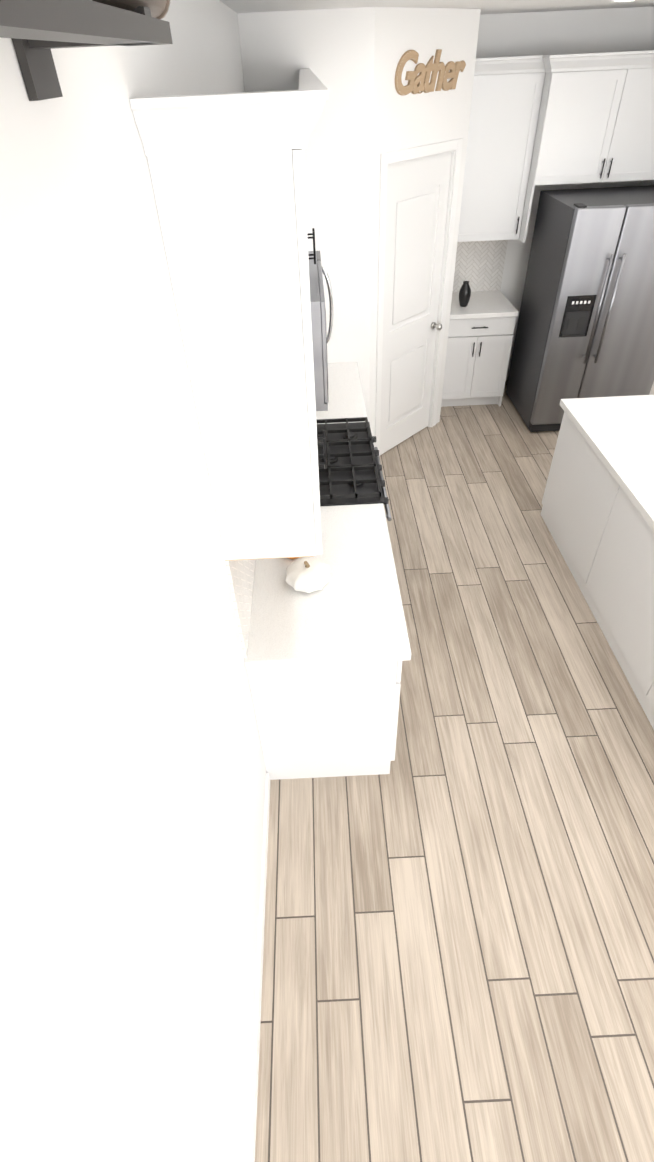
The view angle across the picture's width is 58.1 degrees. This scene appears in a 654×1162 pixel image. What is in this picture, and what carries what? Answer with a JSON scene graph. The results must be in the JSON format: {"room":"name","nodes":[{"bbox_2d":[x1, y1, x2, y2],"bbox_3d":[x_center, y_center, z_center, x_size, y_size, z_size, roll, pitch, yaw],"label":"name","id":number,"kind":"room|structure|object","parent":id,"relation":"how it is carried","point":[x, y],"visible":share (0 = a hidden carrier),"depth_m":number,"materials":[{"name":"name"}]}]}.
{"room":"kitchen","nodes":[
{"label":"kitchen","id":0,"kind":"room"},
{"bbox_2d":[0,0,266,1161],"bbox_3d":[-0.394,0.442,1.395,0.150,2.880,11.050,-3,42,0],"label":"wall","id":1,"kind":"structure","parent":0,"point":[132,782],"depth_m":0.93,"materials":[{"name":"paint"}]},
{"bbox_2d":[0,0,172,100],"bbox_3d":[-0.255,-0.018,-0.037,0.164,0.150,2.312,-3,42,0],"label":"wall shelf","id":2,"kind":"object","parent":1,"relation":"attached to","point":[36,31],"visible":0.98,"depth_m":0.58,"materials":[{"name":"grey wood"}]},
{"bbox_2d":[225,559,255,657],"bbox_3d":[-0.380,-0.863,3.267,0.010,0.500,2.959,-3,42,0],"label":"backsplash","id":3,"kind":"structure","parent":1,"relation":"attached to","point":[241,576],"depth_m":2.29,"materials":[{"name":"white tile"}]},
{"bbox_2d":[129,69,327,560],"bbox_3d":[-0.221,-1.493,2.675,0.387,1.214,3.017,-3,42,0],"label":"upper cabinet","id":4,"kind":"object","parent":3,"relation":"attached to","point":[227,172],"visible":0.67,"depth_m":1.44,"materials":[{"name":"white wood"}]},
{"bbox_2d":[308,251,332,410],"bbox_3d":[-0.175,-1.245,2.897,0.431,0.478,0.854,-3,42,0],"label":"microwave","id":5,"kind":"object","parent":4,"relation":"attached to","point":[320,338],"visible":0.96,"depth_m":2.60,"materials":[{"name":"silver metal"}]},
{"bbox_2d":[247,773,269,1161],"bbox_3d":[1.464,-0.049,3.953,3.620,0.085,15.400,-3,42,0],"label":"baseboard","id":6,"kind":"structure","parent":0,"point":[254,1085],"depth_m":2.22,"materials":[{"name":"white wood"}]},
{"bbox_2d":[237,7,374,421],"bbox_3d":[-0.067,-2.101,4.236,0.759,2.879,0.110,-3,42,0],"label":"wall","id":7,"kind":"structure","parent":0,"point":[332,50],"depth_m":3.61,"materials":[{"name":"paint"}]},
{"bbox_2d":[369,7,480,445],"bbox_3d":[0.638,-2.376,4.508,0.110,2.879,1.068,31,51,32],"label":"wall","id":8,"kind":"structure","parent":0,"point":[409,120],"depth_m":3.77,"materials":[{"name":"paint"}]},
{"bbox_2d":[374,138,462,455],"bbox_3d":[0.672,-2.110,4.706,0.182,2.216,0.912,31,51,32],"label":"pantry door","id":9,"kind":"structure","parent":8,"relation":"in","point":[418,196],"depth_m":4.54,"materials":[{"name":"white wood"}]},
{"bbox_2d":[395,49,465,94],"bbox_3d":[0.664,-3.224,3.725,0.020,0.208,0.740,31,51,32],"label":"gather sign","id":10,"kind":"object","parent":8,"relation":"attached to","point":[416,85],"visible":0.98,"depth_m":3.69,"materials":[{"name":"brown wood"}]},
{"bbox_2d":[219,0,653,14],"bbox_3d":[3.325,-0.853,0.412,7.700,0.100,11.050,-3,42,0],"label":"ceiling","id":11,"kind":"structure","parent":0,"point":[484,6],"depth_m":3.30,"materials":[{"name":"paint"}]},
{"bbox_2d":[255,380,653,1161],"bbox_3d":[3.349,-0.190,4.114,7.700,0.050,15.700,-3,42,0],"label":"floor","id":12,"kind":"structure","parent":0,"point":[459,940],"depth_m":2.55,"materials":[{"name":"brown wood"}]},
{"bbox_2d":[244,503,410,779],"bbox_3d":[0.003,0.298,3.011,0.662,0.920,1.050,-3,42,0],"label":"base cabinet","id":13,"kind":"object","parent":12,"relation":"on","point":[323,666],"visible":0.92,"depth_m":2.57,"materials":[{"name":"white wood"}]},
{"bbox_2d":[286,557,330,592],"bbox_3d":[-0.085,-0.046,2.601,0.200,0.142,0.210,-3,42,0],"label":"pumpkin","id":14,"kind":"object","parent":13,"relation":"on","point":[307,574],"visible":1,"depth_m":2.56,"materials":[{"name":"white"}]},
{"bbox_2d":[316,362,367,423],"bbox_3d":[-0.062,-0.996,4.469,0.662,0.920,1.007,-3,42,0],"label":"base cabinet","id":15,"kind":"object","parent":12,"relation":"on","point":[345,396],"visible":0.25,"depth_m":4.11,"materials":[{"name":"white stone"}]},
{"bbox_2d":[316,417,391,520],"bbox_3d":[-0.002,-0.476,3.643,0.703,1.235,0.912,-3,42,0],"label":"range","id":16,"kind":"object","parent":12,"relation":"on","point":[352,474],"visible":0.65,"depth_m":3.34,"materials":[{"name":"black metal"}]},
{"bbox_2d":[441,290,518,406],"bbox_3d":[1.390,-2.266,5.819,0.662,0.920,0.662,-3,42,0],"label":"base cabinet","id":17,"kind":"object","parent":12,"relation":"on","point":[481,332],"visible":0.85,"depth_m":5.55,"materials":[{"name":"white wood"}]},
{"bbox_2d":[459,281,470,306],"bbox_3d":[1.257,-2.616,5.371,0.108,0.205,0.108,-3,42,0],"label":"vase","id":18,"kind":"object","parent":17,"relation":"on","point":[464,293],"visible":1,"depth_m":5.33,"materials":[{"name":"black ceramic"}]},
{"bbox_2d":[506,185,653,431],"bbox_3d":[2.331,-2.318,5.157,1.000,1.812,0.947,-3,42,0],"label":"fridge","id":19,"kind":"object","parent":12,"relation":"on","point":[585,326],"visible":0.83,"depth_m":4.82,"materials":[{"name":"grey metal"}]},
{"bbox_2d":[541,395,653,728],"bbox_3d":[2.233,-0.020,3.251,1.220,0.920,2.660,-3,42,0],"label":"kitchen island","id":20,"kind":"object","parent":12,"relation":"on","point":[597,513],"visible":1,"depth_m":3.48,"materials":[{"name":"white wood"}]},
{"bbox_2d":[452,7,653,379],"bbox_3d":[1.143,-3.254,5.467,3.595,2.880,0.161,-3,42,0],"label":"wall","id":21,"kind":"structure","parent":0,"point":[568,32],"depth_m":4.59,"materials":[{"name":"paint"}]},
{"bbox_2d":[458,55,553,241],"bbox_3d":[1.335,-3.499,4.845,0.668,1.211,0.479,-3,42,0],"label":"upper cabinet","id":22,"kind":"object","parent":21,"relation":"attached to","point":[508,103],"depth_m":4.73,"materials":[{"name":"white wood"}]},
{"bbox_2d":[522,50,653,242],"bbox_3d":[2.223,-3.542,4.847,1.110,1.211,0.479,-3,42,0],"label":"upper cabinet","id":23,"kind":"object","parent":21,"relation":"attached to","point":[560,119],"depth_m":4.53,"materials":[{"name":"white wood"}]},
{"bbox_2d":[641,180,653,394],"bbox_3d":[2.885,-2.913,4.993,0.150,2.879,1.139,-3,42,0],"label":"wall","id":24,"kind":"structure","parent":0,"point":[646,182],"depth_m":5.16,"materials":[{"name":"paint"}]}
]}

